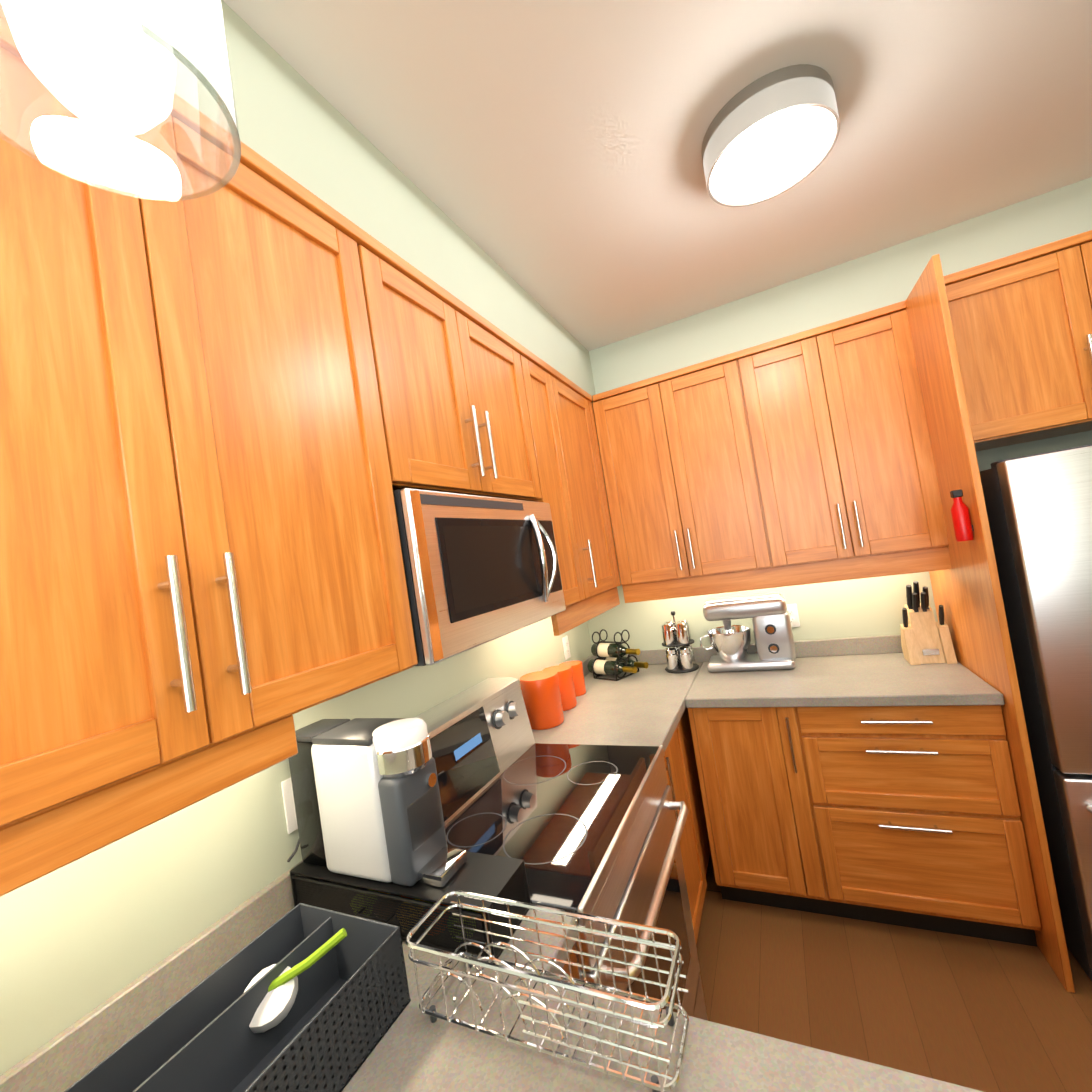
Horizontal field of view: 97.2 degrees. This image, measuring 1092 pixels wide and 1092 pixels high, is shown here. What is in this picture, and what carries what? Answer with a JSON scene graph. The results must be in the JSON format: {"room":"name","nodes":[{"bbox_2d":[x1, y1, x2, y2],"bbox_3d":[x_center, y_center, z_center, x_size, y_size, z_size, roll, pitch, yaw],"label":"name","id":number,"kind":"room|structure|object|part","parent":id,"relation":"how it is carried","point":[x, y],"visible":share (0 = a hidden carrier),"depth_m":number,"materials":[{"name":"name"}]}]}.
{"room":"kitchen","nodes":[
{"label":"kitchen","id":0,"kind":"room"},
{"bbox_2d":[0,616,591,1074],"bbox_3d":[-1.082,0.430,0.165,0.050,2.670,6.080,-10,-2,25],"label":"wall","id":1,"kind":"structure","parent":0,"point":[84,936],"depth_m":0.87,"materials":[{"name":"paint"}]},
{"bbox_2d":[281,777,299,861],"bbox_3d":[-0.561,0.609,1.097,0.036,0.161,0.098,-10,-2,25],"label":"electrical outlet","id":2,"kind":"object","parent":1,"relation":"attached to","point":[289,805],"visible":0.25,"depth_m":1.09,"materials":[{"name":"white plastic"}]},
{"bbox_2d":[0,0,620,896],"bbox_3d":[-0.394,-0.164,1.310,0.384,1.075,2.680,-10,-2,25],"label":"upper cabinet","id":3,"kind":"object","parent":1,"relation":"attached to","point":[246,400],"visible":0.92,"depth_m":0.70,"materials":[{"name":"brown wood"}]},
{"bbox_2d":[393,488,565,665],"bbox_3d":[-0.258,0.075,1.455,0.430,0.390,0.756,-10,-2,25],"label":"over-the-range microwave","id":4,"kind":"object","parent":3,"relation":"attached to","point":[479,570],"visible":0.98,"depth_m":1.23,"materials":[{"name":"grey metal"}]},
{"bbox_2d":[562,636,570,659],"bbox_3d":[0.110,0.542,2.568,0.008,0.117,0.072,-10,-2,25],"label":"electrical outlet","id":5,"kind":"object","parent":1,"relation":"attached to","point":[566,648],"visible":1,"depth_m":2.56,"materials":[{"name":"white plastic"}]},
{"bbox_2d":[132,0,595,413],"bbox_3d":[-0.497,-0.832,1.386,0.342,0.280,3.280,-10,-2,25],"label":"wall","id":6,"kind":"structure","parent":0,"point":[294,124],"depth_m":1.10,"materials":[{"name":"paint"}]},
{"bbox_2d":[0,860,982,1091],"bbox_3d":[0.513,0.589,0.344,2.596,0.120,0.632,-10,-2,25],"label":"countertop","id":7,"kind":"structure","parent":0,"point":[414,1051],"depth_m":0.69,"materials":[{"name":"grey stone"}]},
{"bbox_2d":[64,903,410,1091],"bbox_3d":[-0.406,0.694,0.682,0.240,0.131,0.330,-10,-2,25],"label":"utensil caddy","id":8,"kind":"object","parent":7,"relation":"on","point":[300,997],"visible":1,"depth_m":0.71,"materials":[{"name":"grey plastic"}]},
{"bbox_2d":[290,851,530,963],"bbox_3d":[-0.296,0.707,0.985,0.507,0.092,0.163,-10,-2,25],"label":"stand","id":9,"kind":"object","parent":7,"relation":"on","point":[405,909],"visible":0.65,"depth_m":0.92,"materials":[{"name":"black metal"}]},
{"bbox_2d":[288,718,466,886],"bbox_3d":[-0.370,0.524,1.025,0.385,0.292,0.130,-10,-2,25],"label":"coffee maker","id":10,"kind":"object","parent":9,"relation":"on","point":[367,798],"visible":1,"depth_m":0.96,"materials":[{"name":"white plastic"}]},
{"bbox_2d":[406,890,688,1091],"bbox_3d":[-0.007,0.638,0.710,0.412,0.122,0.125,-10,-2,25],"label":"dish rack","id":11,"kind":"object","parent":7,"relation":"on","point":[654,1004],"visible":1,"depth_m":0.69,"materials":[{"name":"silver metal"}]},
{"bbox_2d":[223,0,1091,350],"bbox_3d":[-0.094,-1.116,-0.361,2.790,0.050,6.180,-10,-2,25],"label":"ceiling","id":12,"kind":"structure","parent":0,"point":[547,154],"depth_m":1.27,"materials":[{"name":"paint"}]},
{"bbox_2d":[0,0,240,200],"bbox_3d":[-0.281,-0.623,0.254,0.120,0.827,0.124,-10,-2,25],"label":"pendant light","id":13,"kind":"object","parent":12,"relation":"hanging from","point":[218,48],"depth_m":0.24,"materials":[{"name":"clear glass"}]},
{"bbox_3d":[-0.230,-0.283,0.241,0.065,0.139,0.065,-10,-2,25],"label":"pendant light bulb","id":14,"kind":"part","parent":13,"relation":"part of","materials":[{"name":"white glass"}]},
{"bbox_2d":[701,64,839,206],"bbox_3d":[0.603,-1.093,1.314,0.330,0.103,0.330,-10,-2,25],"label":"flush ceiling light","id":15,"kind":"object","parent":12,"relation":"attached to","point":[775,133],"visible":1,"depth_m":1.24,"materials":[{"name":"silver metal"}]},
{"bbox_2d":[587,417,1091,649],"bbox_3d":[1.425,0.111,2.365,2.760,2.670,0.050,-10,-2,25],"label":"wall","id":16,"kind":"structure","parent":0,"point":[866,607],"depth_m":2.37,"materials":[{"name":"paint"}]},
{"bbox_2d":[787,604,799,626],"bbox_3d":[1.234,0.352,2.432,0.072,0.117,0.008,-10,-2,25],"label":"electrical outlet","id":17,"kind":"object","parent":16,"relation":"attached to","point":[793,614],"visible":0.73,"depth_m":2.42,"materials":[{"name":"white plastic"}]},
{"bbox_2d":[592,230,1091,992],"bbox_3d":[1.402,0.244,1.965,2.217,2.390,0.700,-10,-2,25],"label":"upper cabinet","id":18,"kind":"object","parent":16,"relation":"attached to","point":[846,448],"visible":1,"depth_m":1.98,"materials":[{"name":"brown wood"}]},
{"bbox_2d":[950,489,973,541],"bbox_3d":[1.418,-0.105,1.647,0.049,0.175,0.047,-10,-2,25],"label":"fire extinguisher","id":19,"kind":"object","parent":18,"relation":"attached to","point":[962,525],"visible":1,"depth_m":1.63,"materials":[{"name":"red paint"}]},
{"bbox_2d":[589,177,1091,393],"bbox_3d":[1.309,-1.085,2.216,2.258,0.280,0.230,-10,-2,25],"label":"wall","id":20,"kind":"structure","parent":0,"point":[891,275],"depth_m":2.10,"materials":[{"name":"paint"}]},
{"bbox_2d":[696,851,1091,1091],"bbox_3d":[1.019,1.452,-0.776,4.350,0.050,6.180,-10,-2,25],"label":"floor","id":21,"kind":"structure","parent":0,"point":[984,1015],"depth_m":1.59,"materials":[{"name":"brown wood"}]},
{"bbox_2d":[414,677,706,1019],"bbox_3d":[0.024,1.054,1.363,0.713,1.175,0.756,-10,-2,25],"label":"range","id":22,"kind":"object","parent":21,"relation":"on","point":[595,830],"visible":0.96,"depth_m":1.34,"materials":[{"name":"metal"}]},
{"bbox_2d":[557,710,708,980],"bbox_3d":[0.263,1.185,1.960,0.599,0.880,0.503,-10,-2,25],"label":"base cabinet","id":23,"kind":"object","parent":21,"relation":"on","point":[681,769],"depth_m":1.97,"materials":[{"name":"brown wood"}]},
{"bbox_2d":[532,679,687,751],"bbox_3d":[0.193,0.689,1.947,0.633,0.120,0.464,-10,-2,25],"label":"countertop","id":24,"kind":"structure","parent":23,"relation":"on","point":[625,712],"depth_m":1.96,"materials":[{"name":"grey stone"}]},
{"bbox_2d":[520,670,563,729],"bbox_3d":[-0.016,0.641,2.017,0.163,0.200,0.163,-10,-2,25],"label":"canister","id":25,"kind":"object","parent":24,"relation":"on","point":[541,695],"visible":0.9,"depth_m":1.95,"materials":[{"name":"orange ceramic"}]},
{"bbox_2d":[542,665,576,710],"bbox_3d":[0.061,0.648,2.202,0.140,0.175,0.140,-10,-2,25],"label":"canister","id":26,"kind":"object","parent":24,"relation":"on","point":[567,688],"visible":0.54,"depth_m":2.15,"materials":[{"name":"orange ceramic"}]},
{"bbox_2d":[685,708,710,856],"bbox_3d":[0.488,1.165,2.441,0.599,0.880,0.676,-10,-2,25],"label":"base cabinet","id":27,"kind":"object","parent":21,"relation":"on","point":[688,732],"depth_m":2.27,"materials":[{"name":"brown wood"}]},
{"bbox_2d":[688,705,1041,946],"bbox_3d":[1.263,1.034,2.097,1.048,0.880,0.636,-10,-2,25],"label":"base cabinet","id":28,"kind":"object","parent":21,"relation":"on","point":[906,816],"visible":0.96,"depth_m":1.81,"materials":[{"name":"brown wood"}]},
{"bbox_2d":[581,635,1004,707],"bbox_3d":[0.898,0.589,2.235,1.681,0.120,0.662,-10,-2,25],"label":"countertop","id":29,"kind":"structure","parent":28,"relation":"on","point":[872,670],"depth_m":2.02,"materials":[{"name":"grey stone"}]},
{"bbox_2d":[559,661,585,696],"bbox_3d":[0.130,0.655,2.380,0.119,0.150,0.119,-10,-2,25],"label":"canister","id":30,"kind":"object","parent":29,"relation":"on","point":[578,678],"visible":0.56,"depth_m":2.33,"materials":[{"name":"orange ceramic"}]},
{"bbox_2d":[587,629,647,680],"bbox_3d":[0.378,0.577,2.600,0.192,0.242,0.312,-7,-2,-41],"label":"wine rack","id":31,"kind":"object","parent":29,"relation":"on","point":[614,660],"visible":1,"depth_m":2.57,"materials":[{"name":"black metal"}]},
{"bbox_2d":[661,611,698,672],"bbox_3d":[0.692,0.493,2.536,0.176,0.308,0.176,-10,-2,25],"label":"spice rack","id":32,"kind":"object","parent":29,"relation":"on","point":[676,636],"visible":1,"depth_m":2.49,"materials":[{"name":"silver metal"}]},
{"bbox_2d":[700,593,795,671],"bbox_3d":[0.980,0.427,2.387,0.430,0.342,0.214,-10,-2,25],"label":"stand mixer","id":33,"kind":"object","parent":29,"relation":"on","point":[768,614],"visible":1,"depth_m":2.31,"materials":[{"name":"silver metal"}]},
{"bbox_2d":[900,581,956,664],"bbox_3d":[1.624,0.318,2.090,0.155,0.342,0.195,-10,-2,25],"label":"knife block","id":34,"kind":"object","parent":29,"relation":"on","point":[926,637],"visible":1,"depth_m":2.04,"materials":[{"name":"brown wood"}]},
{"bbox_2d":[980,444,1091,980],"bbox_3d":[2.027,0.491,1.615,0.735,1.690,0.766,-10,-2,25],"label":"fridge","id":35,"kind":"object","parent":21,"relation":"on","point":[1039,509],"visible":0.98,"depth_m":1.48,"materials":[{"name":"grey metal"}]}
]}

